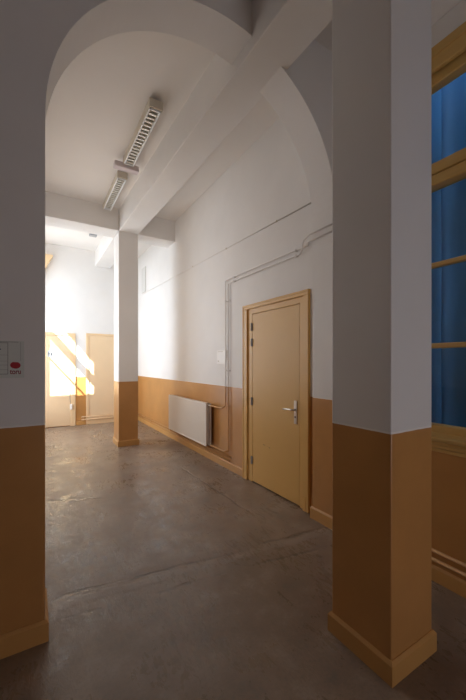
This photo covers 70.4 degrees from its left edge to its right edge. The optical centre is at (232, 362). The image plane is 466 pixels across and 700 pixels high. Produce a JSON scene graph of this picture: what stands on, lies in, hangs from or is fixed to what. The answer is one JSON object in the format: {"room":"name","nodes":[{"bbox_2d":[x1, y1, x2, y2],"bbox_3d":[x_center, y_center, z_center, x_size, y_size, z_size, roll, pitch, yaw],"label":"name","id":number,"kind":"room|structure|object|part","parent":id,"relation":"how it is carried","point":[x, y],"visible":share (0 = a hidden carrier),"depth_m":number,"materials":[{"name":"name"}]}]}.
{"room":"school corridor","nodes":[
{"label":"school corridor","id":0,"kind":"room"},
{"bbox_2d":[45,243,113,427],"bbox_3d":[-3.456,-0.590,7.575,2.935,3.980,0.200,0,0,-31],"label":"wall","id":1,"kind":"structure","parent":0,"point":[79,294],"depth_m":7.45,"materials":[{"name":"white paint"}]},
{"bbox_2d":[45,254,52,268],"bbox_3d":[-4.108,-1.758,6.969,0.539,1.095,0.159,0,0,-31],"label":"window frame","id":2,"kind":"structure","parent":1,"relation":"attached to","point":[48,257],"depth_m":6.99,"materials":[{"name":"beige wood"}]},
{"bbox_2d":[45,332,75,427],"bbox_3d":[-3.934,0.369,7.125,0.980,2.062,0.074,0,0,-31],"label":"door","id":3,"kind":"structure","parent":1,"relation":"in","point":[60,369],"depth_m":7.24,"materials":[{"name":"beige wood"}]},
{"bbox_2d":[48,351,52,356],"bbox_3d":[-3.945,-0.200,7.135,0.102,0.130,0.010,0,0,-31],"label":"sign","id":4,"kind":"object","parent":3,"relation":"attached to","point":[50,353],"visible":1,"depth_m":7.13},
{"bbox_2d":[76,420,85,424],"bbox_3d":[-3.434,1.353,7.463,0.195,0.095,0.015,0,0,-31],"label":"baseboard","id":5,"kind":"structure","parent":1,"relation":"attached to","point":[84,421],"depth_m":7.46,"materials":[{"name":"paint"}]},
{"bbox_2d":[86,333,113,424],"bbox_3d":[-2.892,0.361,7.782,1.047,2.078,0.029,0,0,-31],"label":"door","id":6,"kind":"structure","parent":1,"relation":"in","point":[99,347],"depth_m":7.66,"materials":[{"name":"beige wood"}]},
{"bbox_2d":[0,0,331,634],"bbox_3d":[-1.228,-0.590,1.656,4.815,3.980,0.268,0,0,-31],"label":"wall","id":7,"kind":"structure","parent":0,"point":[39,39],"depth_m":1.66,"materials":[{"name":"white paint"}]},
{"bbox_2d":[0,341,23,377],"bbox_3d":[-1.150,-0.018,1.544,0.293,0.179,0.002,0,0,-31],"label":"paper notice","id":8,"kind":"object","parent":7,"relation":"attached to","point":[11,352],"visible":1,"depth_m":1.59,"materials":[{"name":"grey paper"}]},
{"bbox_2d":[0,588,48,658],"bbox_3d":[-2.146,1.347,1.100,2.668,0.105,0.298,0,0,-31],"label":"baseboard","id":9,"kind":"structure","parent":7,"relation":"attached to","point":[24,638],"depth_m":1.61,"materials":[{"name":"paint"}]},
{"bbox_2d":[45,20,331,257],"bbox_3d":[-1.365,-2.655,1.903,5.235,0.150,12.070,0,0,-31],"label":"ceiling","id":10,"kind":"structure","parent":0,"point":[96,107],"depth_m":3.50,"materials":[{"name":"paint"}]},
{"bbox_2d":[45,191,118,237],"bbox_3d":[-2.604,-2.395,5.315,1.398,0.370,0.390,0,0,-31],"label":"ceiling beam","id":11,"kind":"structure","parent":10,"relation":"attached to","point":[61,211],"depth_m":5.25,"materials":[{"name":"white paint"}]},
{"bbox_2d":[95,236,113,267],"bbox_3d":[-2.503,-2.405,6.820,0.338,0.350,2.080,0,0,-31],"label":"ceiling beam","id":12,"kind":"structure","parent":10,"relation":"attached to","point":[104,253],"depth_m":6.98,"materials":[{"name":"white paint"}]},
{"bbox_2d":[103,170,127,210],"bbox_3d":[-1.751,-2.519,4.864,0.134,0.122,1.073,0,0,-31],"label":"lamp","id":13,"kind":"object","parent":10,"relation":"attached to","point":[120,178],"visible":1,"depth_m":4.73,"materials":[{"name":"metal"}]},
{"bbox_2d":[113,160,138,174],"bbox_3d":[-1.353,-2.513,4.190,0.301,0.135,0.100,0,0,-31],"label":"fitting","id":14,"kind":"object","parent":10,"relation":"attached to","point":[118,165],"visible":0.8,"depth_m":4.16,"materials":[{"name":"white plastic"}]},
{"bbox_2d":[123,97,162,166],"bbox_3d":[-1.025,-2.519,3.664,0.134,0.122,1.088,0,0,-31],"label":"lamp","id":15,"kind":"object","parent":10,"relation":"attached to","point":[153,109],"visible":1,"depth_m":3.54,"materials":[{"name":"metal"}]},
{"bbox_2d":[138,217,174,247],"bbox_3d":[-1.446,-2.395,6.016,0.671,0.370,0.390,0,0,-31],"label":"ceiling beam","id":16,"kind":"structure","parent":10,"relation":"attached to","point":[160,232],"depth_m":5.91,"materials":[{"name":"white paint"}]},
{"bbox_2d":[115,0,331,235],"bbox_3d":[0.259,-2.395,2.430,0.325,0.370,8.299,0,0,-32],"label":"ceiling beam","id":17,"kind":"structure","parent":10,"relation":"attached to","point":[282,30],"depth_m":2.85,"materials":[{"name":"white paint"}]},
{"bbox_2d":[431,0,461,25],"bbox_3d":[1.117,-2.382,1.896,0.555,0.395,0.335,0,0,-31],"label":"ceiling beam","id":18,"kind":"structure","parent":10,"relation":"attached to","point":[439,8],"depth_m":2.03,"materials":[{"name":"white paint"}]},
{"bbox_2d":[0,420,465,699],"bbox_3d":[-1.483,1.460,1.966,5.500,0.120,12.100,0,0,-31],"label":"floor","id":19,"kind":"structure","parent":0,"point":[171,573],"depth_m":1.99,"materials":[{"name":"grey concrete"}]},
{"bbox_2d":[113,231,138,446],"bbox_3d":[-1.869,-0.405,5.760,0.350,3.610,0.420,0,0,-31],"label":"square pillar","id":20,"kind":"structure","parent":19,"relation":"on","point":[125,243],"depth_m":5.59,"materials":[{"name":"paint"}]},
{"bbox_3d":[-1.869,1.350,5.760,0.350,0.100,0.420,0,0,-31],"label":"baseboard","id":21,"kind":"part","parent":20,"relation":"part of","materials":[{"name":"paint"}]},
{"bbox_2d":[328,0,436,687],"bbox_3d":[0.744,-0.405,1.671,0.358,3.610,0.365,0,0,-31],"label":"square pillar","id":22,"kind":"structure","parent":19,"relation":"on","point":[381,611],"depth_m":1.54,"materials":[{"name":"paint"}]},
{"bbox_3d":[0.744,1.350,1.671,0.358,0.100,0.365,0,0,-31],"label":"baseboard","id":23,"kind":"part","parent":22,"relation":"part of","materials":[{"name":"paint"}]},
{"bbox_2d":[138,0,465,580],"bbox_3d":[0.720,-0.590,3.300,0.220,3.980,12.100,0,0,-31],"label":"wall","id":24,"kind":"structure","parent":0,"point":[181,320],"depth_m":4.33,"materials":[{"name":"white paint"}]},
{"bbox_2d":[142,266,145,293],"bbox_3d":[-2.076,-1.930,7.686,0.020,0.580,0.300,0,0,-31],"label":"air vent","id":25,"kind":"object","parent":24,"relation":"in","point":[144,268],"visible":1,"depth_m":7.64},
{"bbox_2d":[138,415,229,460],"bbox_3d":[-1.192,1.275,6.211,0.034,0.027,4.420,0,0,-31],"label":"pipe","id":26,"kind":"object","parent":24,"relation":"attached to","point":[138,415],"visible":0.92,"depth_m":5.47,"materials":[{"name":"metal"}]},
{"bbox_2d":[138,413,230,457],"bbox_3d":[-1.181,1.225,6.194,0.034,0.027,4.460,0,0,-31],"label":"pipe","id":27,"kind":"object","parent":24,"relation":"attached to","point":[138,413],"visible":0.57,"depth_m":4.87,"materials":[{"name":"metal"}]},
{"bbox_2d":[138,416,241,476],"bbox_3d":[-1.107,1.353,6.090,0.015,0.095,4.775,0,0,-31],"label":"baseboard","id":28,"kind":"structure","parent":24,"relation":"attached to","point":[209,455],"depth_m":5.16,"materials":[{"name":"paint"}]},
{"bbox_2d":[169,395,210,445],"bbox_3d":[-0.705,0.875,5.318,0.126,0.612,1.548,0,0,-31],"label":"panel radiator","id":29,"kind":"object","parent":24,"relation":"attached to","point":[190,418],"visible":1,"depth_m":5.10,"materials":[{"name":"metal"}]},
{"bbox_3d":[-0.703,0.875,5.346,0.016,0.600,1.495,0,0,-31],"label":"panel","id":30,"kind":"part","parent":29,"relation":"part of","materials":[{"name":"metal"}]},
{"bbox_2d":[217,350,227,363],"bbox_3d":[-0.148,-0.080,4.509,0.013,0.190,0.303,0,0,-31],"label":"wall plate","id":31,"kind":"object","parent":24,"relation":"attached to","point":[220,353],"visible":0.84,"depth_m":4.52,"materials":[{"name":"white plastic"}]},
{"bbox_2d":[144,202,310,293],"bbox_3d":[-0.683,-1.554,5.389,0.015,0.144,5.552,0,0,-31],"label":"cable","id":32,"kind":"object","parent":24,"relation":"attached to","point":[310,202],"visible":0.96,"depth_m":4.01,"materials":[{"name":"white paint"}]},
{"bbox_2d":[210,223,331,451],"bbox_3d":[0.283,-0.003,3.723,0.089,2.332,2.220,0,0,-31],"label":"pipe","id":33,"kind":"object","parent":24,"relation":"attached to","point":[326,226],"visible":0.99,"depth_m":4.20,"materials":[{"name":"white metal"}]},
{"bbox_2d":[210,230,331,408],"bbox_3d":[0.285,-0.253,3.718,0.089,1.722,2.210,0,0,-31],"label":"pipe","id":34,"kind":"object","parent":24,"relation":"attached to","point":[324,234],"visible":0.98,"depth_m":4.07,"materials":[{"name":"white metal"}]},
{"bbox_2d":[242,289,309,512],"bbox_3d":[0.444,0.354,3.575,0.148,2.092,1.133,0,0,-31],"label":"door","id":35,"kind":"structure","parent":24,"relation":"in","point":[275,331],"depth_m":3.48,"materials":[{"name":"paint"}]},
{"bbox_3d":[0.616,0.485,3.251,0.009,0.230,0.044,0,0,-31],"label":"handle plate","id":36,"kind":"part","parent":35,"relation":"part of","materials":[{"name":"metal"}]},
{"bbox_2d":[310,506,331,529],"bbox_3d":[0.803,1.347,2.885,0.068,0.105,0.298,0,0,-31],"label":"baseboard","id":37,"kind":"object","parent":24,"relation":"attached to","point":[325,519],"visible":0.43,"depth_m":2.87,"materials":[{"name":"paint"}]},
{"bbox_2d":[431,21,465,457],"bbox_3d":[1.606,-0.726,1.680,0.162,2.588,2.390,0,0,-31],"label":"window","id":38,"kind":"structure","parent":24,"relation":"in","point":[448,56],"depth_m":2.07,"materials":[{"name":"brown wood"}]},
{"bbox_3d":[1.581,0.506,1.664,0.102,0.123,2.390,0,0,-31],"label":"sill","id":39,"kind":"part","parent":38,"relation":"part of","materials":[{"name":"brown wood"}]},
{"bbox_3d":[1.641,-0.750,1.701,0.080,2.300,2.110,0,0,-31],"label":"frame","id":40,"kind":"part","parent":38,"relation":"part of","materials":[{"name":"brown wood"}]},
{"bbox_3d":[1.641,0.434,1.701,0.080,0.062,2.090,0,0,-31],"label":"rail","id":41,"kind":"part","parent":38,"relation":"part of","materials":[{"name":"brown wood"}]},
{"bbox_3d":[1.573,-0.785,1.660,0.044,2.470,2.350,0,0,-31],"label":"architrave","id":42,"kind":"part","parent":38,"relation":"part of","materials":[{"name":"brown wood"}]},
{"bbox_2d":[431,564,465,597],"bbox_3d":[2.065,1.353,0.852,0.015,0.095,4.518,0,0,-31],"label":"baseboard","id":43,"kind":"structure","parent":24,"relation":"attached to","point":[440,576],"depth_m":2.04,"materials":[{"name":"paint"}]},
{"bbox_2d":[431,557,465,576],"bbox_3d":[2.030,1.257,0.888,0.036,0.031,4.416,0,0,-31],"label":"pipe","id":44,"kind":"object","parent":24,"relation":"attached to","point":[432,558],"visible":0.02,"depth_m":2.03,"materials":[{"name":"paint"}]},
{"bbox_2d":[431,548,465,566],"bbox_3d":[2.030,1.200,0.888,0.036,0.031,4.416,0,0,-31],"label":"pipe","id":45,"kind":"object","parent":24,"relation":"attached to","point":[432,549],"visible":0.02,"depth_m":2.03,"materials":[{"name":"paint"}]},
{"bbox_3d":[2.131,-0.850,2.109,0.170,4.500,8.600,0,0,-31],"label":"wall","id":46,"kind":"structure","parent":0,"visible":0},
{"bbox_2d":[431,72,465,426],"bbox_3d":[1.852,-0.750,2.349,0.014,4.300,3.100,0,0,-31],"label":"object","id":47,"kind":"object","parent":46,"relation":"hanging from","point":[448,104],"visible":0.1,"depth_m":2.60,"materials":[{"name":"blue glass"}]}
]}

